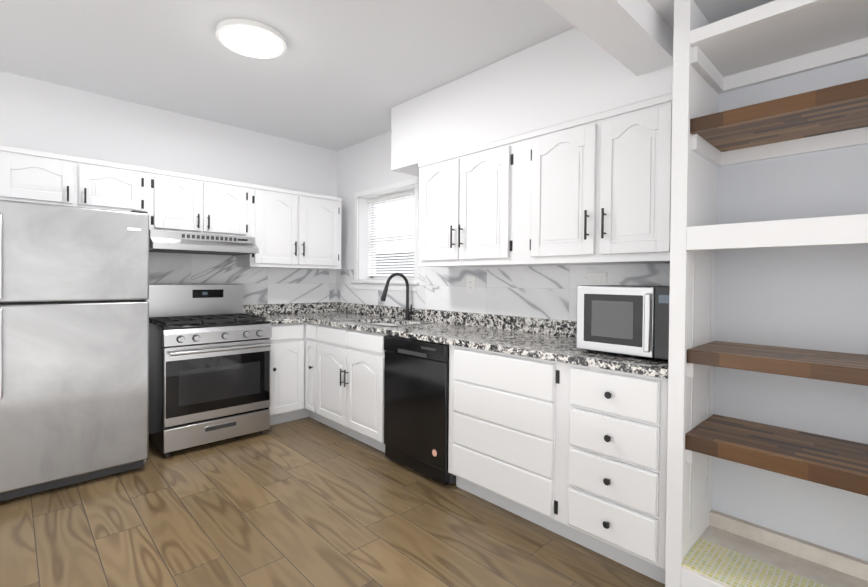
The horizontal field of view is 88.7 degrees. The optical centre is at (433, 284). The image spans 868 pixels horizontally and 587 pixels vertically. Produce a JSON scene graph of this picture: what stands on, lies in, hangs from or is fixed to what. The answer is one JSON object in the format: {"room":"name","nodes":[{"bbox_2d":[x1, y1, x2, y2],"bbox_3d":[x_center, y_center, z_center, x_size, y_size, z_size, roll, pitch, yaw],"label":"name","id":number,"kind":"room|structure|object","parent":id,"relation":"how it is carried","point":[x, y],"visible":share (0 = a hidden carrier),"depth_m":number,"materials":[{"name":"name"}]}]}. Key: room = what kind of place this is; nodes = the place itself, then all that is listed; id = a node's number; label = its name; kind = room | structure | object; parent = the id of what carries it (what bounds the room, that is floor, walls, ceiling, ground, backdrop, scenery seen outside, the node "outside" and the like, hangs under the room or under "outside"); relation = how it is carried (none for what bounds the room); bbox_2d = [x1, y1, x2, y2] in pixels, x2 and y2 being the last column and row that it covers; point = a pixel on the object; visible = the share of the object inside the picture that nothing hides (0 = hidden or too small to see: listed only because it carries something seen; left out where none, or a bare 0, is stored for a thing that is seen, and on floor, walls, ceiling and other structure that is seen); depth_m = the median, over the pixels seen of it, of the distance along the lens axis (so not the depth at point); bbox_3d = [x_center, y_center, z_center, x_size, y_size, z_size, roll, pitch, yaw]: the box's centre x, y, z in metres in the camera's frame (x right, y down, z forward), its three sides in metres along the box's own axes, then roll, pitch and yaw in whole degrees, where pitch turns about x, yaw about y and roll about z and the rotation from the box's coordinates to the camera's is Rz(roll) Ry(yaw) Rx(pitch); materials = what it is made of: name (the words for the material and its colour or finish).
{"room":"kitchen","nodes":[
{"label":"kitchen","id":0,"kind":"room"},
{"bbox_2d":[0,71,336,303],"bbox_3d":[-2.678,-0.112,3.264,4.800,2.620,0.140,0,1,-44],"label":"wall","id":1,"kind":"structure","parent":0,"point":[38,115],"depth_m":3.54,"materials":[{"name":"white paint"}]},
{"bbox_2d":[0,145,147,211],"bbox_3d":[-2.546,-0.688,3.038,0.920,0.340,0.348,0,1,-44],"label":"upper cabinet","id":2,"kind":"object","parent":1,"relation":"attached to","point":[26,175],"depth_m":2.93,"materials":[{"name":"white paint"}]},
{"bbox_2d":[148,168,251,236],"bbox_3d":[-1.941,-0.628,3.618,0.755,0.460,0.348,0,1,-44],"label":"upper cabinet","id":3,"kind":"object","parent":1,"relation":"attached to","point":[177,202],"depth_m":3.47,"materials":[{"name":"white paint"}]},
{"bbox_2d":[149,230,258,255],"bbox_3d":[-1.882,-0.326,3.556,0.745,0.139,0.528,0,1,-44],"label":"range hood","id":4,"kind":"object","parent":3,"relation":"attached to","point":[180,242],"visible":0.96,"depth_m":3.38,"materials":[{"name":"silver metal"}]},
{"bbox_2d":[149,252,336,304],"bbox_3d":[-1.699,-0.051,4.099,1.770,0.700,0.006,0,1,-44],"label":"backsplash","id":5,"kind":"structure","parent":1,"relation":"attached to","point":[260,285],"depth_m":4.09,"materials":[{"name":"stone"}]},
{"bbox_2d":[236,184,341,268],"bbox_3d":[-1.346,-0.508,4.190,0.894,0.702,0.348,0,1,-44],"label":"upper cabinet","id":6,"kind":"object","parent":1,"relation":"attached to","point":[289,229],"depth_m":4.02,"materials":[{"name":"white paint"}]},
{"bbox_2d":[0,0,574,150],"bbox_3d":[-0.455,-1.434,0.838,4.940,0.120,6.680,0,1,-44],"label":"ceiling","id":7,"kind":"structure","parent":0,"point":[337,75],"depth_m":2.68,"materials":[{"name":"white paint"}]},
{"bbox_2d":[216,18,286,58],"bbox_3d":[-1.027,-1.380,2.506,0.370,0.032,0.370,0,1,-44],"label":"recessed light","id":8,"kind":"object","parent":7,"relation":"in","point":[251,38],"visible":1,"depth_m":2.46,"materials":[{"name":"white plastic"}]},
{"bbox_2d":[543,0,673,75],"bbox_3d":[-0.353,-1.186,0.733,3.863,0.368,0.180,0,1,-44],"label":"ceiling beam","id":9,"kind":"structure","parent":7,"relation":"attached to","point":[635,37],"depth_m":1.77,"materials":[{"name":"white paint"}]},
{"bbox_2d":[0,417,664,586],"bbox_3d":[-0.481,1.306,0.868,4.940,0.120,6.680,0,1,-44],"label":"floor","id":10,"kind":"structure","parent":0,"point":[307,502],"depth_m":2.22,"materials":[{"name":"brown wood"}]},
{"bbox_2d":[0,200,148,501],"bbox_3d":[-2.388,0.364,2.841,0.835,1.684,0.805,0,1,-44],"label":"refrigerator","id":11,"kind":"object","parent":10,"relation":"on","point":[74,346],"visible":1,"depth_m":2.60,"materials":[{"name":"grey metal"}]},
{"bbox_2d":[147,284,271,455],"bbox_3d":[-1.781,0.602,3.512,0.758,1.205,0.703,0,1,-44],"label":"range","id":12,"kind":"object","parent":10,"relation":"on","point":[209,360],"visible":1,"depth_m":3.31,"materials":[{"name":"silver metal"}]},
{"bbox_2d":[269,323,300,425],"bbox_3d":[-1.436,0.764,3.970,0.367,0.876,0.578,0,1,-44],"label":"base cabinet","id":13,"kind":"object","parent":10,"relation":"on","point":[285,358],"depth_m":3.80,"materials":[{"name":"white paint"}]},
{"bbox_2d":[243,302,668,378],"bbox_3d":[-0.188,0.277,3.121,0.996,0.137,3.516,0,1,-44],"label":"countertop","id":14,"kind":"structure","parent":13,"relation":"on","point":[548,339],"depth_m":2.98,"materials":[{"name":"stone"}]},
{"bbox_2d":[344,317,428,326],"bbox_3d":[-0.388,0.406,3.597,0.406,0.220,0.636,0,1,-44],"label":"sink","id":15,"kind":"object","parent":14,"relation":"in","point":[387,325],"visible":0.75,"depth_m":3.55,"materials":[{"name":"silver metal"}]},
{"bbox_2d":[381,273,411,319],"bbox_3d":[-0.298,0.100,3.668,0.306,0.402,0.107,0,1,-44],"label":"faucet","id":16,"kind":"object","parent":14,"relation":"on","point":[408,311],"visible":1,"depth_m":3.73,"materials":[{"name":"black metal"}]},
{"bbox_2d":[576,285,669,359],"bbox_3d":[0.992,0.168,2.137,0.435,0.324,0.460,0,1,-44],"label":"microwave","id":17,"kind":"object","parent":14,"relation":"on","point":[631,320],"visible":0.77,"depth_m":2.00,"materials":[{"name":"grey"}]},
{"bbox_2d":[301,322,320,419],"bbox_3d":[-0.848,0.769,4.024,0.702,0.876,0.279,0,1,-44],"label":"base cabinet","id":18,"kind":"object","parent":10,"relation":"on","point":[310,332],"depth_m":3.85,"materials":[{"name":"white paint"}]},
{"bbox_2d":[317,322,399,451],"bbox_3d":[-0.465,0.776,3.670,0.638,0.876,0.997,0,1,-44],"label":"base cabinet","id":19,"kind":"object","parent":10,"relation":"on","point":[350,395],"depth_m":3.38,"materials":[{"name":"white paint"}]},
{"bbox_2d":[384,335,455,484],"bbox_3d":[0.070,0.780,3.067,0.602,0.853,0.602,0,1,-44],"label":"dishwasher","id":20,"kind":"object","parent":10,"relation":"on","point":[416,403],"visible":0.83,"depth_m":2.83,"materials":[{"name":"black metal"}]},
{"bbox_2d":[448,345,556,531],"bbox_3d":[0.565,0.798,2.591,0.642,0.876,0.758,0,1,-44],"label":"base cabinet","id":21,"kind":"object","parent":10,"relation":"on","point":[502,438],"depth_m":2.33,"materials":[{"name":"white paint"}]},
{"bbox_2d":[553,362,667,583],"bbox_3d":[0.989,0.807,2.148,0.642,0.876,0.468,0,1,-44],"label":"base cabinet","id":22,"kind":"object","parent":10,"relation":"on","point":[576,453],"depth_m":1.92,"materials":[{"name":"white paint"}]},
{"bbox_2d":[665,0,867,586],"bbox_3d":[1.539,0.073,1.572,0.642,2.368,1.100,0,1,-44],"label":"pantry unit","id":23,"kind":"object","parent":10,"relation":"on","point":[767,456],"visible":1,"depth_m":1.74,"materials":[{"name":"white paint"}]},
{"bbox_2d":[337,131,568,320],"bbox_3d":[1.244,-0.066,2.492,0.200,2.620,6.400,0,1,-44],"label":"wall","id":24,"kind":"structure","parent":0,"point":[364,165],"depth_m":4.45,"materials":[{"name":"white paint"}]},
{"bbox_2d":[351,177,418,290],"bbox_3d":[-0.400,-0.435,4.181,0.240,0.970,0.995,0,1,-44],"label":"window","id":25,"kind":"structure","parent":24,"relation":"in","point":[361,250],"depth_m":4.35,"materials":[{"name":"white paint"}]},
{"bbox_2d":[367,189,414,279],"bbox_3d":[-0.379,-0.453,4.201,0.041,0.808,0.833,0,1,-44],"label":"window blinds","id":26,"kind":"object","parent":25,"relation":"attached to","point":[390,197],"visible":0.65,"depth_m":4.23,"materials":[{"name":"white plastic"}]},
{"bbox_2d":[418,136,521,267],"bbox_3d":[0.314,-0.512,3.064,0.348,0.766,0.914,0,1,-44],"label":"upper cabinet","id":27,"kind":"object","parent":24,"relation":"attached to","point":[466,197],"depth_m":2.90,"materials":[{"name":"white paint"}]},
{"bbox_2d":[466,277,474,292],"bbox_3d":[0.277,0.001,3.339,0.009,0.124,0.086,0,1,-44],"label":"electrical outlet","id":28,"kind":"object","parent":24,"relation":"attached to","point":[470,285],"visible":1,"depth_m":3.34,"materials":[{"name":"white plastic"}]},
{"bbox_2d":[337,263,669,320],"bbox_3d":[0.155,0.037,3.478,0.006,0.343,3.468,0,1,-44],"label":"backsplash","id":29,"kind":"structure","parent":24,"relation":"attached to","point":[547,292],"depth_m":3.10,"materials":[{"name":"stone"}]},
{"bbox_2d":[391,27,672,176],"bbox_3d":[0.531,-1.138,2.847,0.333,0.493,2.170,0,1,-44],"label":"soffit","id":30,"kind":"structure","parent":24,"relation":"attached to","point":[575,73],"depth_m":2.63,"materials":[{"name":"white paint"}]},
{"bbox_2d":[514,118,581,265],"bbox_3d":[0.821,-0.501,2.535,0.348,0.766,0.552,0,1,-44],"label":"upper cabinet","id":31,"kind":"object","parent":24,"relation":"attached to","point":[549,158],"depth_m":2.48,"materials":[{"name":"white paint"}]},
{"bbox_2d":[587,272,606,284],"bbox_3d":[0.962,-0.030,2.624,0.008,0.086,0.124,0,1,-44],"label":"electrical outlet","id":32,"kind":"object","parent":24,"relation":"attached to","point":[596,278],"visible":0.81,"depth_m":2.62,"materials":[{"name":"white plastic"}]},
{"bbox_2d":[578,93,672,264],"bbox_3d":[1.059,-0.496,2.286,0.348,0.766,0.431,0,1,-44],"label":"upper cabinet","id":33,"kind":"object","parent":24,"relation":"attached to","point":[594,189],"depth_m":2.16,"materials":[{"name":"white paint"}]},
{"bbox_2d":[647,0,774,30],"bbox_3d":[0.710,-1.223,-0.424,4.598,0.248,2.960,0,1,-44],"label":"ceiling","id":34,"kind":"structure","parent":0,"point":[712,11],"depth_m":1.79,"materials":[{"name":"white paint"}]},
{"label":"outside","id":35,"kind":"structure","parent":0,"visible":0},
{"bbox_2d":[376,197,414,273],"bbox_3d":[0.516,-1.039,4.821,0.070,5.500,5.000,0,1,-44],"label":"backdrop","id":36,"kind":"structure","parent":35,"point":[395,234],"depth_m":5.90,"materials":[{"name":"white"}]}
]}

